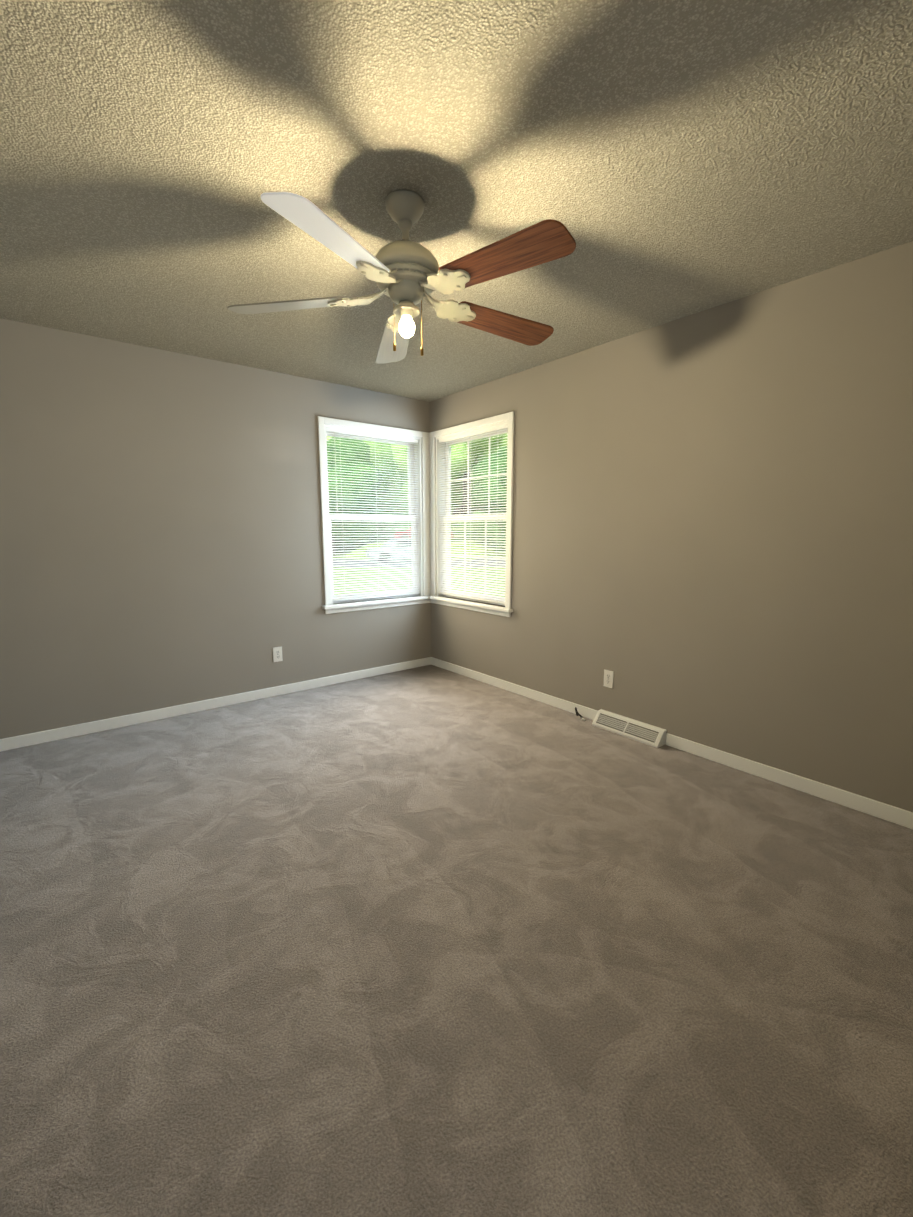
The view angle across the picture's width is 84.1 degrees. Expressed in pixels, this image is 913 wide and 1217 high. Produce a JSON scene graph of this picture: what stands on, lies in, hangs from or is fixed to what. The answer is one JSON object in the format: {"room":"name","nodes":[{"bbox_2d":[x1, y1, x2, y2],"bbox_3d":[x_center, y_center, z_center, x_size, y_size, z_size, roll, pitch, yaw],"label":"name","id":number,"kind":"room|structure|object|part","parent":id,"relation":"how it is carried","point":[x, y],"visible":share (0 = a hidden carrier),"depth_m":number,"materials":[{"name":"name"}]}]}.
{"room":"empty bedroom","nodes":[
{"label":"empty bedroom","id":0,"kind":"room"},
{"bbox_2d":[0,318,430,738],"bbox_3d":[-1.630,-0.359,3.777,3.740,2.740,0.150,-7,11,-38],"label":"wall","id":1,"kind":"structure","parent":0,"point":[161,543],"depth_m":3.38,"materials":[{"name":"paint"}]},
{"bbox_2d":[0,657,430,751],"bbox_3d":[-1.579,0.671,3.870,3.440,0.075,0.013,-7,11,-38],"label":"baseboard","id":2,"kind":"structure","parent":1,"relation":"attached to","point":[20,741],"depth_m":3.60,"materials":[{"name":"white wood"}]},
{"bbox_2d":[273,647,282,661],"bbox_3d":[-1.401,0.360,3.971,0.070,0.115,0.009,-7,11,-38],"label":"electrical outlet","id":3,"kind":"object","parent":1,"relation":"attached to","point":[277,654],"visible":1,"depth_m":3.97,"materials":[{"name":"white plastic"}]},
{"bbox_2d":[322,595,431,613],"bbox_3d":[-0.675,-0.040,4.510,1.105,0.072,0.100,-7,11,-38],"label":"sill","id":4,"kind":"structure","parent":1,"relation":"attached to","point":[366,605],"depth_m":4.45,"materials":[{"name":"white wood"}]},
{"bbox_2d":[318,412,513,607],"bbox_3d":[-0.326,-0.750,3.985,1.080,1.490,1.080,-7,11,-38],"label":"window frame","id":5,"kind":"structure","parent":1,"relation":"attached to","point":[322,421],"depth_m":4.17,"materials":[{"name":"white wood"}]},
{"bbox_2d":[324,420,507,605],"bbox_3d":[-0.310,-0.748,4.134,1.190,1.440,1.190,-7,11,-38],"label":"window blinds","id":6,"kind":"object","parent":1,"relation":"in","point":[416,569],"depth_m":4.41,"materials":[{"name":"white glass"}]},
{"bbox_2d":[334,432,337,511],"bbox_3d":[-0.978,-1.101,4.110,0.010,0.635,0.010,-7,11,-38],"label":"blind wand","id":7,"kind":"object","parent":6,"relation":"hanging from","point":[335,471],"visible":1,"depth_m":4.11,"materials":[{"name":"white"}]},
{"bbox_3d":[-0.741,-0.798,4.464,0.810,1.310,0.038,-7,11,-38],"label":"glass","id":8,"kind":"part","parent":6,"relation":"part of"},
{"bbox_3d":[-0.741,-0.798,4.464,0.900,1.400,0.066,-7,11,-38],"label":"window sash","id":9,"kind":"part","parent":6,"relation":"part of","materials":[{"name":"white plastic"}]},
{"bbox_3d":[-0.700,-0.792,4.413,0.892,1.396,0.028,-7,11,-38],"label":"window blind rails","id":10,"kind":"part","parent":6,"relation":"part of","materials":[{"name":"white plastic"}]},
{"bbox_3d":[0.130,-0.779,4.327,0.028,1.396,0.892,-7,11,-38],"label":"window blind rails","id":11,"kind":"part","parent":6,"relation":"part of","materials":[{"name":"white plastic"}]},
{"bbox_3d":[0.180,-0.783,4.368,0.066,1.400,0.900,-7,11,-38],"label":"window sash","id":12,"kind":"part","parent":6,"relation":"part of","materials":[{"name":"white plastic"}]},
{"bbox_3d":[0.180,-0.783,4.368,0.038,1.310,0.810,-7,11,-38],"label":"glass","id":13,"kind":"part","parent":6,"relation":"part of","materials":[{"name":"clear glass"}]},
{"bbox_2d":[0,665,912,1216],"bbox_3d":[-0.180,1.029,2.177,3.740,0.120,4.760,-7,11,-38],"label":"floor","id":14,"kind":"structure","parent":0,"point":[428,941],"depth_m":1.49,"materials":[{"name":"carpet"}]},
{"bbox_2d":[575,707,584,720],"bbox_3d":[0.859,0.730,3.517,0.053,0.069,0.110,-7,11,-38],"label":"coaxial cable","id":15,"kind":"object","parent":14,"relation":"on","point":[577,714],"visible":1,"depth_m":3.51,"materials":[{"name":"black plastic"}]},
{"bbox_2d":[0,0,912,401],"bbox_3d":[-0.180,-1.502,1.790,3.740,0.120,4.760,-7,11,-38],"label":"ceiling","id":16,"kind":"structure","parent":0,"point":[666,160],"depth_m":1.59,"materials":[{"name":"white paint"}]},
{"bbox_2d":[227,190,575,363],"bbox_3d":[-0.146,-1.189,1.835,1.268,0.512,1.272,-7,11,-38],"label":"fan","id":17,"kind":"object","parent":16,"relation":"hanging from","point":[406,274],"visible":1,"depth_m":1.73,"materials":[{"name":"brown wood"}]},
{"label":"blade","id":18,"kind":"part","parent":17,"relation":"part of","materials":[{"name":"white wood"}]},
{"label":"blade","id":19,"kind":"part","parent":17,"relation":"part of","materials":[{"name":"white wood"}]},
{"bbox_3d":[-0.277,-1.187,2.261,0.148,0.006,0.470,-14,9,-11],"label":"blade","id":20,"kind":"part","parent":17,"relation":"part of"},
{"bbox_3d":[-0.183,-1.172,1.839,0.206,0.018,0.206,-7,11,-38],"label":"hub plate","id":21,"kind":"part","parent":17,"relation":"part of","materials":[{"name":"beige metal"}]},
{"bbox_3d":[-0.183,-1.252,1.827,0.252,0.106,0.252,-7,11,-38],"label":"motor","id":22,"kind":"part","parent":17,"relation":"part of","materials":[{"name":"beige metal"}]},
{"bbox_3d":[-0.183,-1.038,1.860,0.060,0.081,0.060,-7,11,-38],"label":"bulb","id":23,"kind":"part","parent":17,"relation":"part of","materials":[{"name":"white glass"}]},
{"bbox_3d":[0.187,-1.157,2.064,0.470,0.006,0.148,-2,-3,-31],"label":"blade","id":24,"kind":"part","parent":17,"relation":"part of","materials":[{"name":"brown wood"}]},
{"label":"blade","id":25,"kind":"part","parent":17,"relation":"part of","materials":[{"name":"brown wood"}]},
{"bbox_2d":[429,241,912,811],"bbox_3d":[1.263,-0.250,3.064,0.150,2.740,4.610,-7,11,-38],"label":"wall","id":26,"kind":"structure","parent":0,"point":[713,527],"depth_m":2.67,"materials":[{"name":"paint"}]},
{"bbox_2d":[430,596,512,616],"bbox_3d":[0.102,-0.028,4.429,0.100,0.072,1.105,-7,11,-38],"label":"sill","id":27,"kind":"structure","parent":26,"relation":"attached to","point":[481,607],"depth_m":4.34,"materials":[{"name":"white wood"}]},
{"bbox_2d":[431,657,597,719],"bbox_3d":[0.365,0.622,4.189,0.013,0.075,1.932,-7,11,-38],"label":"baseboard","id":28,"kind":"structure","parent":26,"relation":"attached to","point":[583,711],"depth_m":4.02,"materials":[{"name":"white wood"}]},
{"bbox_2d":[603,669,613,688],"bbox_3d":[1.009,0.468,3.363,0.009,0.115,0.070,-7,11,-38],"label":"electrical outlet","id":29,"kind":"object","parent":26,"relation":"attached to","point":[608,678],"visible":1,"depth_m":3.36,"materials":[{"name":"white plastic"}]},
{"bbox_2d":[592,709,666,747],"bbox_3d":[1.092,0.760,3.235,0.095,0.092,0.470,-7,11,-38],"label":"air vent","id":30,"kind":"object","parent":26,"relation":"in","point":[643,732],"visible":0.96,"depth_m":3.20,"materials":[{"name":"white metal"}]},
{"bbox_2d":[666,733,912,828],"bbox_3d":[1.915,0.912,2.296,0.013,0.075,2.035,-7,11,-38],"label":"baseboard","id":31,"kind":"structure","parent":26,"relation":"attached to","point":[886,812],"depth_m":2.53,"materials":[{"name":"white wood"}]},
{"label":"outside","id":32,"kind":"structure","parent":0,"visible":0},
{"bbox_2d":[333,552,505,596],"bbox_3d":[-2.089,-6.421,54.433,180.000,0.100,200.000,-7,11,-38],"label":"lawn","id":33,"kind":"structure","parent":32,"point":[411,579],"depth_m":19.81,"materials":[{"name":"green plant"}]},
{"bbox_2d":[327,437,383,554],"bbox_3d":[-9.459,-8.562,37.803,8.547,9.163,7.412,-7,11,-38],"label":"tree","id":34,"kind":"object","parent":33,"relation":"on","point":[353,454],"depth_m":36.60,"materials":[{"name":"green plant"}]},
{"bbox_2d":[327,436,395,492],"bbox_3d":[-11.866,-13.449,48.808,12.661,15.496,13.589,-7,11,-38],"label":"tree","id":35,"kind":"object","parent":33,"relation":"on","point":[382,456],"depth_m":46.01,"materials":[{"name":"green plant"}]},
{"bbox_2d":[336,510,505,550],"bbox_3d":[-1.085,-6.760,45.282,36.123,5.662,7.628,0,9,-1],"label":"hedge","id":36,"kind":"object","parent":33,"relation":"on","point":[451,530],"depth_m":43.89,"materials":[{"name":"green plant"}]},
{"bbox_2d":[377,444,472,514],"bbox_3d":[-5.860,-14.874,58.133,14.984,15.492,13.728,-7,11,-38],"label":"tree","id":37,"kind":"object","parent":33,"relation":"on","point":[406,476],"depth_m":52.89,"materials":[{"name":"green plant"}]},
{"bbox_2d":[346,542,504,556],"bbox_3d":[-2.477,-4.694,39.673,12.000,0.950,6.000,0,9,-3],"label":"mound","id":38,"kind":"object","parent":33,"relation":"on","point":[451,548],"depth_m":36.86,"materials":[{"name":"grey"}]},
{"bbox_2d":[394,527,453,537],"bbox_3d":[-2.477,-5.855,39.495,4.500,1.400,1.840,1,9,5],"label":"car","id":39,"kind":"object","parent":38,"relation":"on","point":[409,534],"depth_m":38.75,"materials":[{"name":"red"}]},
{"bbox_2d":[405,443,476,513],"bbox_3d":[0.212,-15.681,52.618,11.795,18.756,11.956,-7,11,-38],"label":"tree","id":40,"kind":"object","parent":33,"relation":"on","point":[460,458],"depth_m":49.03,"materials":[{"name":"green plant"}]},
{"bbox_2d":[451,501,462,513],"bbox_3d":[-4.451,-19.090,65.722,17.437,21.530,18.246,-7,11,-38],"label":"tree","id":41,"kind":"object","parent":33,"relation":"on","point":[456,506],"depth_m":62.68,"materials":[{"name":"brown plant"}]},
{"bbox_2d":[452,506,462,515],"bbox_3d":[0.342,-21.284,62.810,18.980,26.749,18.502,-7,11,-38],"label":"tree","id":42,"kind":"object","parent":33,"relation":"on","point":[457,511],"depth_m":64.16,"materials":[{"name":"brown plant"}]},
{"bbox_2d":[471,498,484,512],"bbox_3d":[3.856,-20.678,66.195,19.075,24.528,18.105,-7,11,-38],"label":"tree","id":43,"kind":"object","parent":33,"relation":"on","point":[475,507],"depth_m":64.11,"materials":[{"name":"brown plant"}]},
{"bbox_2d":[465,434,506,463],"bbox_3d":[6.413,-13.542,49.627,12.016,15.431,11.410,-7,11,-38],"label":"tree","id":44,"kind":"object","parent":33,"relation":"on","point":[485,446],"depth_m":48.07,"materials":[{"name":"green plant"}]},
{"bbox_2d":[470,446,506,532],"bbox_3d":[4.185,-7.625,35.343,6.980,8.055,6.456,-7,11,-38],"label":"tree","id":45,"kind":"object","parent":33,"relation":"on","point":[491,466],"depth_m":33.23,"materials":[{"name":"green plant"}]},
{"bbox_2d":[333,559,505,566],"bbox_3d":[0.239,-2.679,29.581,120.000,0.020,7.000,0,9,-1],"label":"road","id":46,"kind":"structure","parent":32,"point":[410,561],"depth_m":28.64,"materials":[{"name":"grey"}]},
{"bbox_2d":[366,539,410,562],"bbox_3d":[-2.949,-3.414,29.690,4.500,1.400,1.840,-3,9,-17],"label":"car","id":47,"kind":"object","parent":46,"relation":"on","point":[391,550],"depth_m":28.61,"materials":[{"name":"grey"}]}
]}

